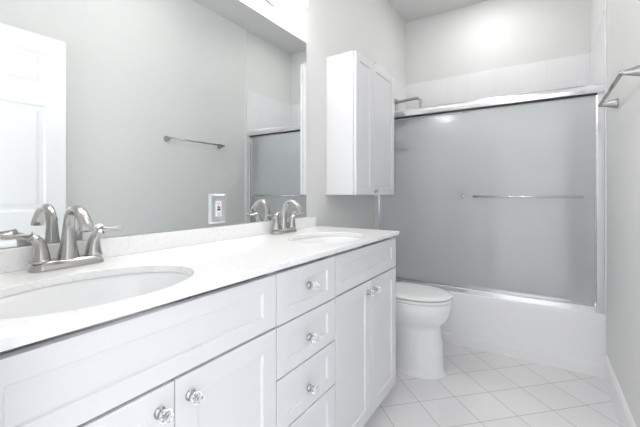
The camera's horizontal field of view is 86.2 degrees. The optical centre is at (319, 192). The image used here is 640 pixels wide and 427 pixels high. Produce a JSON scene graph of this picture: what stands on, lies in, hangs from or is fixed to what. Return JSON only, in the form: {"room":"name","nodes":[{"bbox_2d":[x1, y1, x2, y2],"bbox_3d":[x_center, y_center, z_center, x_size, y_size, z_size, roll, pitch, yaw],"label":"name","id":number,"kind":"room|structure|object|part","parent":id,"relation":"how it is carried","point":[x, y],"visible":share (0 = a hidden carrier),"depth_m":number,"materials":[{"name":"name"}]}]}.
{"room":"bathroom","nodes":[
{"label":"bathroom","id":0,"kind":"room"},
{"bbox_2d":[0,0,405,268],"bbox_3d":[-0.072,-0.323,2.184,0.126,2.910,3.631,0,0,33],"label":"wall","id":1,"kind":"structure","parent":0,"point":[373,28],"depth_m":2.44,"materials":[{"name":"white paint"}]},
{"bbox_2d":[0,0,305,247],"bbox_3d":[-0.511,-0.378,1.392,0.005,1.044,1.577,0,0,33],"label":"wall mirror","id":2,"kind":"object","parent":1,"relation":"attached to","point":[130,113],"visible":1,"depth_m":1.22,"materials":[{"name":"grey mirror"}]},
{"bbox_2d":[209,194,224,223],"bbox_3d":[-0.443,0.068,1.483,0.011,0.128,0.087,0,0,33],"label":"outlet","id":3,"kind":"object","parent":2,"relation":"attached to","point":[216,201],"visible":1,"depth_m":1.47,"materials":[{"name":"white plastic"}]},
{"bbox_2d":[215,201,221,215],"bbox_3d":[-0.440,0.068,1.481,0.002,0.067,0.033,0,0,33],"label":"receptacle","id":4,"kind":"object","parent":3,"relation":"attached to","point":[218,204],"depth_m":1.48,"materials":[{"name":"white plastic"}]},
{"bbox_2d":[0,216,315,272],"bbox_3d":[-0.484,0.177,1.422,0.019,0.062,1.663,0,0,33],"label":"backsplash","id":5,"kind":"structure","parent":1,"relation":"attached to","point":[15,258],"depth_m":1.23,"materials":[{"name":"white stone"}]},
{"bbox_2d":[267,0,279,6],"bbox_3d":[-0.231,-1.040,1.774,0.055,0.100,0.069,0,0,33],"label":"vanity light","id":6,"kind":"object","parent":1,"relation":"attached to","point":[276,3],"depth_m":1.79,"materials":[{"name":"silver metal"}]},
{"bbox_3d":[-0.453,-1.040,1.462,0.027,0.100,0.845,0,0,33],"label":"plate","id":7,"kind":"part","parent":6,"relation":"part of","materials":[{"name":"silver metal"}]},
{"bbox_2d":[326,50,393,194],"bbox_3d":[0.327,-0.443,2.459,0.256,0.910,0.657,0,0,33],"label":"upper cabinet","id":8,"kind":"object","parent":1,"relation":"attached to","point":[359,93],"visible":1,"depth_m":2.23,"materials":[{"name":"white paint"}]},
{"bbox_3d":[0.288,-0.439,2.245,0.019,0.902,0.256,0,0,33],"label":"door","id":9,"kind":"part","parent":8,"relation":"part of","materials":[{"name":"white paint"}]},
{"bbox_3d":[0.467,-0.443,2.522,0.019,0.910,0.398,0,0,33],"label":"door","id":10,"kind":"part","parent":8,"relation":"part of","materials":[{"name":"white paint"}]},
{"bbox_2d":[394,100,411,164],"bbox_3d":[0.789,-0.586,3.276,0.120,0.635,0.267,0,0,33],"label":"shower caddy","id":11,"kind":"object","parent":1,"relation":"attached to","point":[406,122],"visible":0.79,"depth_m":3.27,"materials":[{"name":"silver metal"}]},
{"bbox_2d":[397,133,402,147],"bbox_3d":[0.762,-0.492,3.257,0.054,0.153,0.054,0,0,33],"label":"shampoo bottle","id":12,"kind":"object","parent":11,"relation":"in","point":[399,138],"visible":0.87,"depth_m":3.24,"materials":[{"name":"white plastic"}]},
{"bbox_2d":[395,119,409,124],"bbox_3d":[0.785,-0.697,3.278,0.096,0.052,0.226,0,0,33],"label":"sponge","id":13,"kind":"object","parent":11,"relation":"in","point":[407,120],"visible":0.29,"depth_m":3.27,"materials":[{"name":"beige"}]},
{"bbox_2d":[394,143,411,151],"bbox_3d":[0.789,-0.435,3.276,0.120,0.053,0.267,0,0,33],"label":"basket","id":14,"kind":"object","parent":11,"relation":"on","point":[396,149],"depth_m":3.26,"materials":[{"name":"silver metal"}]},
{"bbox_2d":[394,119,411,125],"bbox_3d":[0.789,-0.691,3.276,0.120,0.053,0.267,0,0,33],"label":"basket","id":15,"kind":"object","parent":11,"relation":"on","point":[406,122],"depth_m":3.29,"materials":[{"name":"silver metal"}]},
{"bbox_2d":[394,97,429,120],"bbox_3d":[0.871,-0.799,3.223,0.331,0.227,0.170,0,0,33],"label":"shower fixture","id":16,"kind":"object","parent":1,"relation":"attached to","point":[412,98],"visible":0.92,"depth_m":3.20,"materials":[{"name":"grey metal"}]},
{"bbox_3d":[0.845,-0.866,3.240,0.251,0.070,0.028,0,0,33],"label":"arm","id":17,"kind":"part","parent":16,"relation":"part of","materials":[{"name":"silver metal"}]},
{"bbox_2d":[388,0,486,22],"bbox_3d":[0.616,-1.828,1.740,1.764,0.100,3.631,0,0,33],"label":"ceiling","id":18,"kind":"structure","parent":0,"point":[408,10],"depth_m":3.26,"materials":[{"name":"white paint"}]},
{"bbox_2d":[363,342,619,426],"bbox_3d":[0.616,1.182,1.740,1.764,0.100,3.631,0,0,33],"label":"floor","id":19,"kind":"structure","parent":0,"point":[479,388],"depth_m":1.88,"materials":[{"name":"tile"}]},
{"bbox_2d":[0,273,275,426],"bbox_3d":[-0.518,0.681,0.870,0.558,0.902,0.676,0,0,33],"label":"base cabinet","id":20,"kind":"object","parent":19,"relation":"on","point":[205,359],"visible":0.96,"depth_m":0.71,"materials":[{"name":"white paint"}]},
{"bbox_3d":[-0.413,0.723,0.602,0.020,0.635,0.334,0,0,33],"label":"door","id":21,"kind":"part","parent":20,"relation":"part of","materials":[{"name":"white paint"}]},
{"bbox_3d":[-0.327,0.454,0.704,0.014,0.025,0.025,0,0,33],"label":"knob","id":22,"kind":"part","parent":20,"relation":"part of","materials":[{"name":"silver metal"}]},
{"bbox_3d":[-0.312,0.454,0.694,0.021,0.029,0.029,0,0,33],"label":"knob","id":23,"kind":"part","parent":20,"relation":"part of","materials":[{"name":"clear glass"}]},
{"bbox_3d":[-0.286,0.454,0.766,0.014,0.025,0.025,0,0,33],"label":"knob","id":24,"kind":"part","parent":20,"relation":"part of","materials":[{"name":"silver metal"}]},
{"bbox_3d":[-0.272,0.454,0.756,0.021,0.029,0.029,0,0,33],"label":"knob","id":25,"kind":"part","parent":20,"relation":"part of","materials":[{"name":"clear glass"}]},
{"bbox_3d":[-0.230,0.723,0.885,0.020,0.635,0.334,0,0,33],"label":"door","id":26,"kind":"part","parent":20,"relation":"part of","materials":[{"name":"white paint"}]},
{"bbox_2d":[271,255,334,426],"bbox_3d":[-0.239,0.681,1.301,0.558,0.902,0.351,0,0,33],"label":"base cabinet","id":27,"kind":"object","parent":19,"relation":"on","point":[305,292],"visible":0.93,"depth_m":1.15,"materials":[{"name":"white paint"}]},
{"bbox_3d":[-0.043,0.484,1.175,0.020,0.156,0.346,0,0,33],"label":"drawer","id":28,"kind":"part","parent":27,"relation":"part of","materials":[{"name":"white paint"}]},
{"bbox_3d":[-0.043,0.323,1.175,0.020,0.157,0.346,0,0,33],"label":"drawer","id":29,"kind":"part","parent":27,"relation":"part of","materials":[{"name":"white paint"}]},
{"bbox_3d":[-0.043,0.648,1.175,0.020,0.163,0.346,0,0,33],"label":"drawer","id":30,"kind":"part","parent":27,"relation":"part of","materials":[{"name":"white paint"}]},
{"bbox_3d":[-0.031,0.314,1.161,0.014,0.025,0.025,0,0,33],"label":"knob","id":31,"kind":"part","parent":27,"relation":"part of","materials":[{"name":"silver metal"}]},
{"bbox_3d":[-0.031,0.664,1.161,0.014,0.025,0.025,0,0,33],"label":"knob","id":32,"kind":"part","parent":27,"relation":"part of","materials":[{"name":"silver metal"}]},
{"bbox_3d":[-0.031,0.491,1.161,0.014,0.025,0.025,0,0,33],"label":"knob","id":33,"kind":"part","parent":27,"relation":"part of","materials":[{"name":"silver metal"}]},
{"bbox_3d":[-0.043,0.887,1.175,0.020,0.305,0.346,0,0,33],"label":"drawer","id":34,"kind":"part","parent":27,"relation":"part of","materials":[{"name":"white paint"}]},
{"bbox_3d":[-0.016,0.664,1.152,0.021,0.029,0.029,0,0,33],"label":"knob","id":35,"kind":"part","parent":27,"relation":"part of","materials":[{"name":"clear glass"}]},
{"bbox_3d":[-0.016,0.491,1.152,0.021,0.029,0.029,0,0,33],"label":"knob","id":36,"kind":"part","parent":27,"relation":"part of","materials":[{"name":"clear glass"}]},
{"bbox_3d":[-0.016,0.314,1.152,0.021,0.029,0.029,0,0,33],"label":"knob","id":37,"kind":"part","parent":27,"relation":"part of","materials":[{"name":"clear glass"}]},
{"bbox_2d":[331,237,395,426],"bbox_3d":[0.033,0.681,1.723,0.558,0.902,0.653,0,0,33],"label":"base cabinet","id":38,"kind":"object","parent":19,"relation":"on","point":[365,276],"visible":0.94,"depth_m":1.54,"materials":[{"name":"white paint"}]},
{"bbox_2d":[0,226,398,351],"bbox_3d":[-0.255,0.218,1.296,0.540,0.020,1.699,0,0,33],"label":"countertop","id":39,"kind":"structure","parent":38,"relation":"on","point":[217,264],"depth_m":0.94,"materials":[{"name":"white stone"}]},
{"bbox_2d":[0,205,124,272],"bbox_3d":[-0.676,0.120,0.946,0.152,0.174,0.298,0,0,33],"label":"faucet","id":40,"kind":"object","parent":39,"relation":"on","point":[68,256],"visible":1,"depth_m":0.95,"materials":[{"name":"silver metal"}]},
{"bbox_3d":[-0.766,0.141,0.890,0.044,0.081,0.107,0,0,33],"label":"lever","id":41,"kind":"part","parent":40,"relation":"part of","materials":[{"name":"silver metal"}]},
{"bbox_3d":[-0.749,0.183,0.916,0.047,0.008,0.047,0,0,33],"label":"handle","id":42,"kind":"part","parent":40,"relation":"part of","materials":[{"name":"silver metal"}]},
{"bbox_3d":[-0.714,0.196,0.970,0.062,0.024,0.182,0,0,33],"label":"plate","id":43,"kind":"part","parent":40,"relation":"part of","materials":[{"name":"silver metal"}]},
{"bbox_3d":[-0.673,0.114,0.944,0.145,0.162,0.058,0,0,33],"label":"spout","id":44,"kind":"part","parent":40,"relation":"part of","materials":[{"name":"silver metal"}]},
{"bbox_3d":[-0.679,0.183,1.024,0.047,0.008,0.047,0,0,33],"label":"handle","id":45,"kind":"part","parent":40,"relation":"part of","materials":[{"name":"silver metal"}]},
{"bbox_3d":[-0.662,0.141,1.050,0.044,0.081,0.107,0,0,33],"label":"lever","id":46,"kind":"part","parent":40,"relation":"part of","materials":[{"name":"silver metal"}]},
{"bbox_2d":[0,272,190,348],"bbox_3d":[-0.508,0.302,0.771,0.355,0.146,0.506,0,0,33],"label":"sink","id":47,"kind":"object","parent":39,"relation":"in","point":[81,294],"visible":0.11,"depth_m":0.88,"materials":[{"name":"white ceramic"}]},
{"bbox_2d":[266,199,303,234],"bbox_3d":[-0.150,0.120,1.761,0.152,0.174,0.298,0,0,33],"label":"faucet","id":48,"kind":"object","parent":39,"relation":"on","point":[285,226],"visible":1,"depth_m":1.76,"materials":[{"name":"silver metal"}]},
{"bbox_3d":[-0.240,0.141,1.705,0.044,0.081,0.107,0,0,33],"label":"lever","id":49,"kind":"part","parent":48,"relation":"part of","materials":[{"name":"silver metal"}]},
{"bbox_3d":[-0.188,0.196,1.785,0.062,0.024,0.182,0,0,33],"label":"plate","id":50,"kind":"part","parent":48,"relation":"part of","materials":[{"name":"silver metal"}]},
{"bbox_3d":[-0.147,0.114,1.759,0.145,0.162,0.058,0,0,33],"label":"spout","id":51,"kind":"part","parent":48,"relation":"part of","materials":[{"name":"silver metal"}]},
{"bbox_3d":[-0.136,0.141,1.865,0.044,0.081,0.107,0,0,33],"label":"lever","id":52,"kind":"part","parent":48,"relation":"part of","materials":[{"name":"silver metal"}]},
{"bbox_2d":[292,236,364,254],"bbox_3d":[0.036,0.302,1.613,0.355,0.146,0.466,0,0,33],"label":"sink","id":53,"kind":"object","parent":39,"relation":"in","point":[319,239],"visible":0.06,"depth_m":1.79,"materials":[{"name":"white ceramic"}]},
{"bbox_3d":[0.141,0.723,1.460,0.020,0.635,0.322,0,0,33],"label":"door","id":54,"kind":"part","parent":38,"relation":"part of","materials":[{"name":"white paint"}]},
{"bbox_3d":[0.318,0.723,1.733,0.020,0.635,0.322,0,0,33],"label":"door","id":55,"kind":"part","parent":38,"relation":"part of","materials":[{"name":"white paint"}]},
{"bbox_2d":[396,282,453,379],"bbox_3d":[0.509,0.737,2.296,0.730,0.790,0.432,0,0,33],"label":"toilet","id":56,"kind":"object","parent":19,"relation":"on","point":[421,309],"visible":0.59,"depth_m":2.10,"materials":[{"name":"white ceramic"}]},
{"bbox_3d":[0.601,0.661,2.236,0.505,0.018,0.374,0,0,33],"label":"seat","id":57,"kind":"part","parent":56,"relation":"part of","materials":[{"name":"white ceramic"}]},
{"bbox_3d":[0.602,0.638,2.236,0.510,0.020,0.378,0,0,33],"label":"lid","id":58,"kind":"part","parent":56,"relation":"part of","materials":[{"name":"white ceramic"}]},
{"bbox_2d":[396,264,604,378],"bbox_3d":[1.315,0.939,2.823,1.518,0.387,0.795,0,0,33],"label":"bathtub","id":59,"kind":"object","parent":19,"relation":"on","point":[572,340],"visible":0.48,"depth_m":2.37,"materials":[{"name":"white ceramic"}]},
{"bbox_2d":[376,83,604,313],"bbox_3d":[1.124,0.033,2.527,1.512,1.425,0.115,0,0,33],"label":"shower door","id":60,"kind":"structure","parent":59,"relation":"on","point":[597,91],"depth_m":2.26,"materials":[{"name":"silver metal"}]},
{"bbox_3d":[1.392,0.051,2.343,0.774,1.313,0.006,0,0,33],"label":"glass panel","id":61,"kind":"part","parent":60,"relation":"part of","materials":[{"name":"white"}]},
{"bbox_2d":[406,0,589,285],"bbox_3d":[1.566,-0.323,3.212,1.524,2.910,0.126,0,0,33],"label":"wall","id":62,"kind":"structure","parent":0,"point":[540,149],"depth_m":3.09,"materials":[{"name":"paint"}]},
{"bbox_2d":[589,0,639,426],"bbox_3d":[1.304,-0.323,1.295,0.126,2.910,3.631,0,0,33],"label":"wall","id":63,"kind":"structure","parent":0,"point":[623,16],"depth_m":1.69,"materials":[{"name":"white paint"}]},
{"bbox_2d":[605,0,606,355],"bbox_3d":[1.734,-0.323,2.072,0.006,2.910,0.012,0,0,33],"label":"trim","id":64,"kind":"structure","parent":63,"relation":"attached to","point":[605,0],"depth_m":2.07,"materials":[{"name":"white"}]},
{"bbox_2d":[598,65,639,107],"bbox_3d":[1.353,-0.465,1.552,0.080,0.051,0.626,0,0,33],"label":"towel rail","id":65,"kind":"object","parent":63,"relation":"attached to","point":[634,71],"visible":1,"depth_m":1.46,"materials":[{"name":"silver metal"}]},
{"bbox_3d":[1.509,-0.465,1.793,0.080,0.051,0.051,0,0,33],"label":"post","id":66,"kind":"part","parent":65,"relation":"part of","materials":[{"name":"silver metal"}]},
{"bbox_3d":[1.198,-0.465,1.310,0.080,0.051,0.051,0,0,33],"label":"post","id":67,"kind":"part","parent":65,"relation":"part of","materials":[{"name":"silver metal"}]},
{"bbox_2d":[604,355,636,426],"bbox_3d":[1.025,1.053,0.981,0.013,0.158,2.560,0,0,33],"label":"baseboard","id":68,"kind":"structure","parent":63,"relation":"attached to","point":[624,416],"depth_m":1.73,"materials":[{"name":"white wood"}]}
]}

